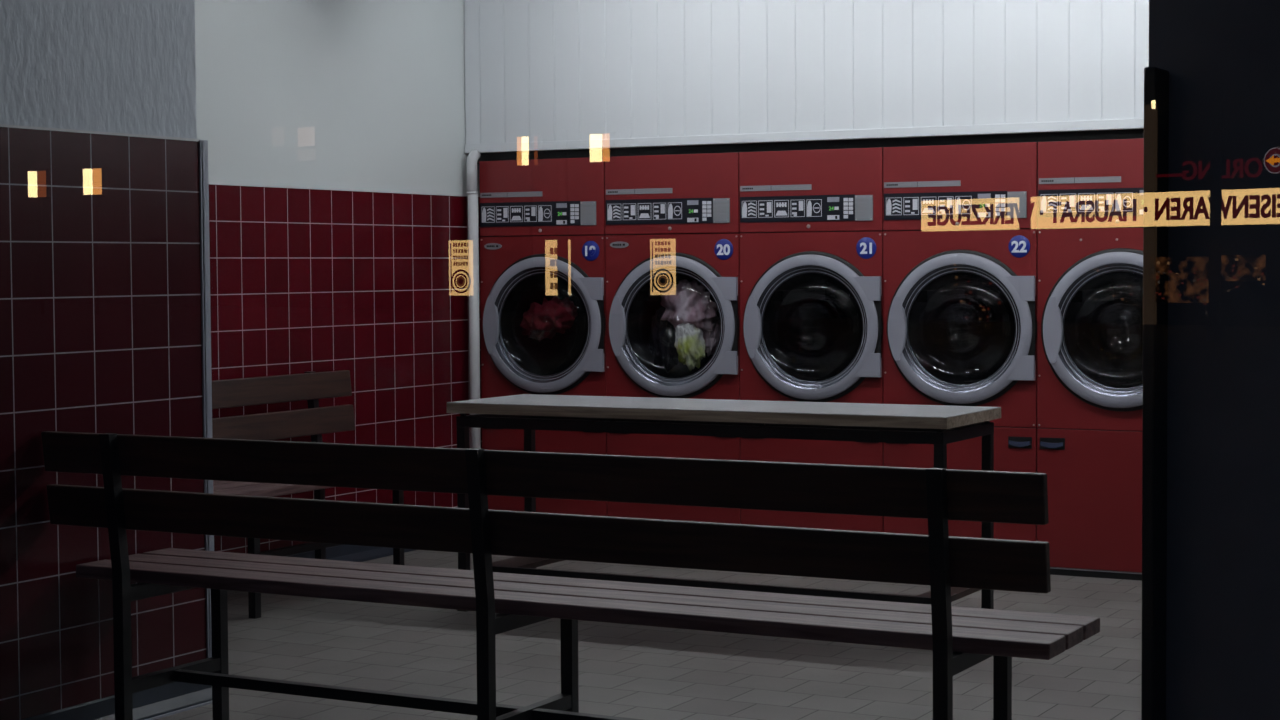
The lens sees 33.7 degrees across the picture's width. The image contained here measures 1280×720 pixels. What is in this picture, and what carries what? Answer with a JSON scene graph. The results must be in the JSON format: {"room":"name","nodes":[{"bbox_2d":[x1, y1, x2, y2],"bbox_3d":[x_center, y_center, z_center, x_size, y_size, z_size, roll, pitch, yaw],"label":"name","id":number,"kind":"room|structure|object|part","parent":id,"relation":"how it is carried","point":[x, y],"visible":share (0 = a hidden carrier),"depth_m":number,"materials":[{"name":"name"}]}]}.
{"room":"laundry","nodes":[
{"label":"laundry","id":0,"kind":"room"},
{"bbox_2d":[0,0,206,719],"bbox_3d":[-2.508,-0.461,5.803,1.588,3.050,2.070,1,3,28],"label":"wall","id":1,"kind":"structure","parent":0,"point":[101,322],"depth_m":5.93,"materials":[{"name":"tile"}]},
{"bbox_2d":[0,124,198,141],"bbox_3d":[-1.787,-0.616,5.461,0.006,0.007,1.965,1,3,28],"label":"trim","id":2,"kind":"structure","parent":1,"relation":"attached to","point":[1,125],"depth_m":5.93,"materials":[{"name":"grey metal"}]},
{"bbox_2d":[21,682,211,719],"bbox_3d":[-1.755,1.027,5.537,0.035,0.090,1.950,1,3,28],"label":"baseboard","id":3,"kind":"structure","parent":1,"relation":"attached to","point":[149,703],"depth_m":6.14,"materials":[{"name":"grey"}]},
{"bbox_2d":[145,701,211,719],"bbox_3d":[-1.730,1.069,5.543,0.008,0.006,1.980,1,3,28],"label":"trim","id":4,"kind":"structure","parent":1,"relation":"attached to","point":[209,702],"depth_m":6.23,"materials":[{"name":"metal"}]},
{"bbox_2d":[199,140,213,657],"bbox_3d":[-1.319,0.140,6.382,0.036,1.602,0.035,1,3,28],"label":"trim","id":5,"kind":"structure","parent":1,"relation":"attached to","point":[203,144],"depth_m":6.36,"materials":[{"name":"metal"}]},
{"bbox_2d":[195,0,481,553],"bbox_3d":[-1.549,-0.612,9.046,0.200,3.050,5.057,1,3,28],"label":"wall","id":6,"kind":"structure","parent":0,"point":[335,94],"depth_m":9.30,"materials":[{"name":"red tile"}]},
{"bbox_2d":[227,544,415,590],"bbox_3d":[-1.661,0.888,8.638,0.035,0.090,3.607,1,3,28],"label":"baseboard","id":7,"kind":"structure","parent":6,"relation":"attached to","point":[354,553],"depth_m":9.36,"materials":[{"name":"grey"}]},
{"bbox_2d":[209,183,464,195],"bbox_3d":[-1.691,-0.713,8.566,0.007,0.007,3.587,1,3,28],"label":"trim","id":8,"kind":"structure","parent":6,"relation":"attached to","point":[209,183],"depth_m":9.20,"materials":[{"name":"grey metal"}]},
{"bbox_2d":[155,550,1141,719],"bbox_3d":[1.099,1.076,6.723,8.000,0.150,6.977,1,3,28],"label":"floor","id":9,"kind":"structure","parent":0,"point":[625,670],"depth_m":6.95,"materials":[{"name":"tile"}]},
{"bbox_2d":[212,370,403,618],"bbox_3d":[-1.612,0.527,7.985,0.528,0.870,2.325,1,3,28],"label":"bench","id":10,"kind":"object","parent":9,"relation":"on","point":[315,421],"visible":0.21,"depth_m":8.57,"materials":[{"name":"brown wood"}]},
{"bbox_3d":[-1.443,0.738,7.896,0.032,0.454,0.034,1,3,28],"label":"leg","id":11,"kind":"part","parent":10,"relation":"part of","materials":[{"name":"black metal"}]},
{"bbox_3d":[-1.370,0.484,8.913,0.074,0.870,0.034,1,3,28],"label":"leg","id":12,"kind":"part","parent":10,"relation":"part of","materials":[{"name":"black metal"}]},
{"bbox_3d":[-0.997,0.698,8.723,0.032,0.454,0.034,1,3,28],"label":"leg","id":13,"kind":"part","parent":10,"relation":"part of","materials":[{"name":"black metal"}]},
{"bbox_2d":[467,149,480,448],"bbox_3d":[-0.791,-0.073,10.120,0.055,1.867,0.070,1,3,28],"label":"pipe","id":14,"kind":"object","parent":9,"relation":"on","point":[474,155],"visible":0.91,"depth_m":10.08,"materials":[{"name":"grey metal"}]},
{"bbox_2d":[479,157,606,515],"bbox_3d":[-0.256,-0.060,10.379,0.690,1.812,0.934,1,3,28],"label":"washing machine","id":15,"kind":"object","parent":9,"relation":"on","point":[542,221],"visible":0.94,"depth_m":10.01,"materials":[{"name":"red metal"}]},
{"bbox_3d":[-0.712,-0.167,10.098,0.082,0.277,0.018,1,3,28],"label":"door handle","id":16,"kind":"part","parent":15,"relation":"part of","materials":[{"name":"grey plastic"}]},
{"bbox_3d":[-0.704,-0.544,10.102,0.098,0.031,0.004,1,3,28],"label":"maker plate","id":17,"kind":"part","parent":15,"relation":"part of","materials":[{"name":"metal"}]},
{"bbox_3d":[-0.522,-0.691,9.997,0.555,0.114,0.004,1,3,28],"label":"control panel","id":18,"kind":"part","parent":15,"relation":"part of","materials":[{"name":"black plastic"}]},
{"bbox_3d":[-0.465,-0.768,9.972,0.685,0.358,0.012,1,3,28],"label":"panel","id":19,"kind":"part","parent":15,"relation":"part of","materials":[{"name":"red metal"}]},
{"bbox_3d":[-0.462,-0.169,9.998,0.685,0.832,0.012,1,3,28],"label":"panel","id":20,"kind":"part","parent":15,"relation":"part of","materials":[{"name":"red metal"}]},
{"bbox_3d":[-0.457,0.539,10.030,0.685,0.580,0.012,1,3,28],"label":"panel","id":21,"kind":"part","parent":15,"relation":"part of","materials":[{"name":"red metal"}]},
{"bbox_3d":[-0.462,-0.166,9.973,0.641,0.641,0.029,1,3,28],"label":"door","id":22,"kind":"part","parent":15,"relation":"part of","materials":[{"name":"grey plastic"}]},
{"bbox_2d":[520,295,577,341],"bbox_3d":[-0.434,-0.200,10.124,0.312,0.228,0.165,1,3,28],"label":"garment","id":23,"kind":"object","parent":15,"relation":"in","point":[539,322],"visible":1,"depth_m":10.07,"materials":[{"name":"red fabric"}]},
{"bbox_3d":[-0.240,-0.684,9.844,0.083,0.111,0.006,1,3,28],"label":"coin plate","id":24,"kind":"part","parent":15,"relation":"part of","materials":[{"name":"metal"}]},
{"bbox_3d":[-0.230,-0.332,9.838,0.130,0.105,0.022,1,3,28],"label":"hinge plate","id":25,"kind":"part","parent":15,"relation":"part of","materials":[{"name":"grey plastic"}]},
{"bbox_3d":[-0.224,0.001,9.851,0.122,0.105,0.022,1,3,28],"label":"hinge plate","id":26,"kind":"part","parent":15,"relation":"part of","materials":[{"name":"grey plastic"}]},
{"bbox_2d":[41,431,1099,719],"bbox_3d":[-0.282,0.638,5.306,2.812,0.870,0.528,1,3,28],"label":"bench","id":27,"kind":"object","parent":9,"relation":"on","point":[959,638],"visible":1,"depth_m":5.07,"materials":[{"name":"brown wood"}]},
{"bbox_3d":[-1.401,0.630,5.650,0.034,0.870,0.074,1,3,28],"label":"leg","id":28,"kind":"part","parent":27,"relation":"part of","materials":[{"name":"black metal"}]},
{"bbox_3d":[-1.200,0.820,6.030,0.034,0.454,0.032,1,3,28],"label":"leg","id":29,"kind":"part","parent":27,"relation":"part of","materials":[{"name":"black metal"}]},
{"bbox_3d":[-0.384,0.648,5.103,0.034,0.870,0.074,1,3,28],"label":"leg","id":30,"kind":"part","parent":27,"relation":"part of","materials":[{"name":"black metal"}]},
{"bbox_3d":[-0.182,0.838,5.483,0.034,0.454,0.032,1,3,28],"label":"leg","id":31,"kind":"part","parent":27,"relation":"part of","materials":[{"name":"black metal"}]},
{"bbox_3d":[0.645,0.666,4.550,0.034,0.870,0.074,1,3,28],"label":"leg","id":32,"kind":"part","parent":27,"relation":"part of","materials":[{"name":"black metal"}]},
{"bbox_3d":[0.846,0.856,4.930,0.034,0.454,0.032,1,3,28],"label":"leg","id":33,"kind":"part","parent":27,"relation":"part of","materials":[{"name":"black metal"}]},
{"bbox_2d":[605,152,740,523],"bbox_3d":[0.351,-0.050,10.052,0.690,1.812,0.934,1,3,28],"label":"washing machine","id":34,"kind":"object","parent":9,"relation":"on","point":[669,218],"visible":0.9,"depth_m":9.67,"materials":[{"name":"red metal"}]},
{"bbox_3d":[-0.104,-0.157,9.771,0.082,0.277,0.018,1,3,28],"label":"door handle","id":35,"kind":"part","parent":34,"relation":"part of","materials":[{"name":"grey plastic"}]},
{"bbox_3d":[-0.096,-0.533,9.775,0.098,0.031,0.004,1,3,28],"label":"maker plate","id":36,"kind":"part","parent":34,"relation":"part of","materials":[{"name":"metal"}]},
{"bbox_3d":[0.086,-0.680,9.670,0.555,0.114,0.004,1,3,28],"label":"control panel","id":37,"kind":"part","parent":34,"relation":"part of","materials":[{"name":"black plastic"}]},
{"bbox_2d":[649,306,677,372],"bbox_3d":[0.129,-0.117,9.963,0.198,0.358,0.153,1,3,28],"label":"garment","id":38,"kind":"object","parent":34,"relation":"in","point":[662,337],"visible":0.54,"depth_m":9.92,"materials":[{"name":"fabric"}]},
{"bbox_3d":[0.142,-0.757,9.645,0.685,0.358,0.012,1,3,28],"label":"panel","id":39,"kind":"part","parent":34,"relation":"part of","materials":[{"name":"red metal"}]},
{"bbox_3d":[0.146,-0.159,9.671,0.685,0.832,0.012,1,3,28],"label":"panel","id":40,"kind":"part","parent":34,"relation":"part of","materials":[{"name":"red metal"}]},
{"bbox_3d":[0.151,0.550,9.703,0.685,0.580,0.012,1,3,28],"label":"panel","id":41,"kind":"part","parent":34,"relation":"part of","materials":[{"name":"red metal"}]},
{"bbox_3d":[0.145,-0.155,9.647,0.641,0.641,0.029,1,3,28],"label":"door","id":42,"kind":"part","parent":34,"relation":"part of","materials":[{"name":"grey plastic"}]},
{"bbox_2d":[660,279,717,330],"bbox_3d":[0.225,-0.245,9.747,0.315,0.252,0.130,1,3,28],"label":"garment","id":43,"kind":"object","parent":34,"relation":"in","point":[686,301],"visible":0.98,"depth_m":9.70,"materials":[{"name":"fabric"}]},
{"bbox_2d":[674,322,705,370],"bbox_3d":[0.232,-0.070,9.726,0.164,0.243,0.114,1,3,28],"label":"garment","id":44,"kind":"object","parent":34,"relation":"in","point":[690,342],"visible":1,"depth_m":9.69,"materials":[{"name":"yellow fabric"}]},
{"bbox_2d":[701,316,719,355],"bbox_3d":[0.332,-0.112,9.760,0.108,0.193,0.080,1,3,28],"label":"garment","id":45,"kind":"object","parent":34,"relation":"in","point":[711,338],"visible":0.81,"depth_m":9.73,"materials":[{"name":"fabric"}]},
{"bbox_3d":[0.367,-0.673,9.518,0.083,0.111,0.006,1,3,28],"label":"coin plate","id":46,"kind":"part","parent":34,"relation":"part of","materials":[{"name":"metal"}]},
{"bbox_3d":[0.377,-0.321,9.511,0.130,0.105,0.022,1,3,28],"label":"hinge plate","id":47,"kind":"part","parent":34,"relation":"part of","materials":[{"name":"grey plastic"}]},
{"bbox_3d":[0.383,0.011,9.524,0.122,0.105,0.022,1,3,28],"label":"hinge plate","id":48,"kind":"part","parent":34,"relation":"part of","materials":[{"name":"grey plastic"}]},
{"bbox_2d":[447,394,1000,650],"bbox_3d":[0.282,0.561,7.788,1.995,0.795,0.560,1,3,28],"label":"folding table","id":49,"kind":"object","parent":9,"relation":"on","point":[938,425],"visible":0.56,"depth_m":7.56,"materials":[{"name":"grey laminate"}]},
{"bbox_3d":[-0.670,0.598,8.027,0.035,0.689,0.035,1,3,28],"label":"leg","id":50,"kind":"part","parent":49,"relation":"part of","materials":[{"name":"black metal"}]},
{"bbox_3d":[-0.440,0.577,8.453,0.035,0.689,0.035,1,3,28],"label":"leg","id":51,"kind":"part","parent":49,"relation":"part of","materials":[{"name":"black metal"}]},
{"bbox_3d":[0.214,0.802,7.555,1.845,0.025,0.025,1,3,28],"label":"rail","id":52,"kind":"part","parent":49,"relation":"part of","materials":[{"name":"grey wood"}]},
{"bbox_3d":[0.284,0.238,7.771,1.945,0.040,0.520,1,3,28],"label":"apron frame","id":53,"kind":"part","parent":49,"relation":"part of","materials":[{"name":"black metal"}]},
{"bbox_3d":[1.012,0.627,7.122,0.035,0.689,0.035,1,3,28],"label":"leg","id":54,"kind":"part","parent":49,"relation":"part of","materials":[{"name":"black metal"}]},
{"bbox_3d":[1.242,0.607,7.549,0.035,0.689,0.035,1,3,28],"label":"leg","id":55,"kind":"part","parent":49,"relation":"part of","materials":[{"name":"black metal"}]},
{"bbox_2d":[739,147,883,531],"bbox_3d":[0.959,-0.039,9.725,0.690,1.812,0.934,1,3,28],"label":"washing machine","id":56,"kind":"object","parent":9,"relation":"on","point":[811,235],"visible":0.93,"depth_m":9.38,"materials":[{"name":"red metal"}]},
{"bbox_3d":[0.503,-0.146,9.445,0.082,0.277,0.018,1,3,28],"label":"door handle","id":57,"kind":"part","parent":56,"relation":"part of","materials":[{"name":"grey plastic"}]},
{"bbox_3d":[0.693,-0.670,9.343,0.555,0.114,0.004,1,3,28],"label":"control panel","id":58,"kind":"part","parent":56,"relation":"part of","materials":[{"name":"black plastic"}]},
{"bbox_3d":[0.750,-0.747,9.318,0.685,0.358,0.012,1,3,28],"label":"panel","id":59,"kind":"part","parent":56,"relation":"part of","materials":[{"name":"red metal"}]},
{"bbox_3d":[0.754,-0.148,9.345,0.685,0.832,0.012,1,3,28],"label":"panel","id":60,"kind":"part","parent":56,"relation":"part of","materials":[{"name":"red metal"}]},
{"bbox_3d":[0.758,0.561,9.376,0.685,0.580,0.012,1,3,28],"label":"panel","id":61,"kind":"part","parent":56,"relation":"part of","materials":[{"name":"red metal"}]},
{"bbox_3d":[0.753,-0.144,9.320,0.641,0.641,0.029,1,3,28],"label":"door","id":62,"kind":"part","parent":56,"relation":"part of","materials":[{"name":"grey plastic"}]},
{"bbox_3d":[0.975,-0.662,9.191,0.083,0.111,0.006,1,3,28],"label":"coin plate","id":63,"kind":"part","parent":56,"relation":"part of","materials":[{"name":"metal"}]},
{"bbox_3d":[0.985,-0.311,9.185,0.130,0.105,0.022,1,3,28],"label":"hinge plate","id":64,"kind":"part","parent":56,"relation":"part of","materials":[{"name":"grey plastic"}]},
{"bbox_3d":[0.991,0.022,9.197,0.122,0.105,0.022,1,3,28],"label":"hinge plate","id":65,"kind":"part","parent":56,"relation":"part of","materials":[{"name":"grey plastic"}]},
{"bbox_2d":[883,142,1037,540],"bbox_3d":[1.566,-0.028,9.398,0.690,1.812,0.934,1,3,28],"label":"washing machine","id":66,"kind":"object","parent":9,"relation":"on","point":[960,222],"visible":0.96,"depth_m":9.04,"materials":[{"name":"red metal"}]},
{"bbox_3d":[1.111,-0.135,9.118,0.082,0.277,0.018,1,3,28],"label":"door handle","id":67,"kind":"part","parent":66,"relation":"part of","materials":[{"name":"grey plastic"}]},
{"bbox_3d":[1.301,-0.659,9.016,0.555,0.114,0.004,1,3,28],"label":"control panel","id":68,"kind":"part","parent":66,"relation":"part of","materials":[{"name":"black plastic"}]},
{"bbox_3d":[1.357,-0.736,8.991,0.685,0.358,0.012,1,3,28],"label":"panel","id":69,"kind":"part","parent":66,"relation":"part of","materials":[{"name":"red metal"}]},
{"bbox_3d":[1.361,-0.137,9.018,0.685,0.832,0.012,1,3,28],"label":"panel","id":70,"kind":"part","parent":66,"relation":"part of","materials":[{"name":"red metal"}]},
{"bbox_3d":[1.366,0.572,9.050,0.685,0.580,0.012,1,3,28],"label":"panel","id":71,"kind":"part","parent":66,"relation":"part of","materials":[{"name":"red metal"}]},
{"bbox_3d":[1.360,-0.134,8.993,0.641,0.641,0.029,1,3,28],"label":"door","id":72,"kind":"part","parent":66,"relation":"part of","materials":[{"name":"grey plastic"}]},
{"bbox_3d":[1.582,-0.651,8.864,0.083,0.111,0.006,1,3,28],"label":"coin plate","id":73,"kind":"part","parent":66,"relation":"part of","materials":[{"name":"metal"}]},
{"bbox_3d":[1.593,-0.300,8.858,0.130,0.105,0.022,1,3,28],"label":"hinge plate","id":74,"kind":"part","parent":66,"relation":"part of","materials":[{"name":"grey plastic"}]},
{"bbox_3d":[1.598,0.033,8.871,0.122,0.105,0.022,1,3,28],"label":"hinge plate","id":75,"kind":"part","parent":66,"relation":"part of","materials":[{"name":"grey plastic"}]},
{"bbox_2d":[1037,138,1143,580],"bbox_3d":[2.174,-0.017,9.072,0.690,1.812,0.934,1,3,28],"label":"washing machine","id":76,"kind":"object","parent":9,"relation":"on","point":[1090,254],"visible":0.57,"depth_m":8.77,"materials":[{"name":"red metal"}]},
{"bbox_3d":[1.719,-0.125,8.791,0.082,0.277,0.018,1,3,28],"label":"door handle","id":77,"kind":"part","parent":76,"relation":"part of","materials":[{"name":"grey plastic"}]},
{"bbox_3d":[1.973,0.582,8.723,0.685,0.580,0.012,1,3,28],"label":"panel","id":78,"kind":"part","parent":76,"relation":"part of","materials":[{"name":"red metal"}]},
{"bbox_3d":[1.969,-0.127,8.691,0.685,0.832,0.012,1,3,28],"label":"panel","id":79,"kind":"part","parent":76,"relation":"part of","materials":[{"name":"red metal"}]},
{"bbox_3d":[1.965,-0.725,8.664,0.685,0.358,0.012,1,3,28],"label":"panel","id":80,"kind":"part","parent":76,"relation":"part of","materials":[{"name":"red metal"}]},
{"bbox_3d":[1.909,-0.648,8.689,0.555,0.114,0.004,1,3,28],"label":"control panel","id":81,"kind":"part","parent":76,"relation":"part of","materials":[{"name":"black plastic"}]},
{"bbox_3d":[1.968,-0.123,8.666,0.641,0.641,0.029,1,3,28],"label":"door","id":82,"kind":"part","parent":76,"relation":"part of","materials":[{"name":"grey plastic"}]},
{"bbox_2d":[464,0,1148,152],"bbox_3d":[2.324,-1.537,8.448,7.158,1.198,0.080,1,3,28],"label":"wall","id":83,"kind":"structure","parent":0,"point":[541,75],"depth_m":9.32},
{"bbox_2d":[477,129,1143,164],"bbox_3d":[2.350,-0.918,8.495,7.138,0.060,0.025,1,3,28],"label":"trim","id":84,"kind":"structure","parent":83,"relation":"attached to","point":[1130,133],"depth_m":9.31,"materials":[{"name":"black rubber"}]},
{"bbox_2d":[1149,0,1279,719],"bbox_3d":[1.534,-0.362,2.993,1.544,3.050,0.350,1,3,28],"label":"wall pillar","id":85,"kind":"structure","parent":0,"point":[1221,58],"depth_m":3.17,"materials":[{"name":"paint"}]},
{"bbox_2d":[1141,67,1168,719],"bbox_3d":[0.777,0.362,3.191,0.019,1.596,0.078,1,3,28],"label":"trim","id":86,"kind":"structure","parent":85,"relation":"attached to","point":[1156,80],"depth_m":3.15,"materials":[{"name":"black metal"}]}
]}

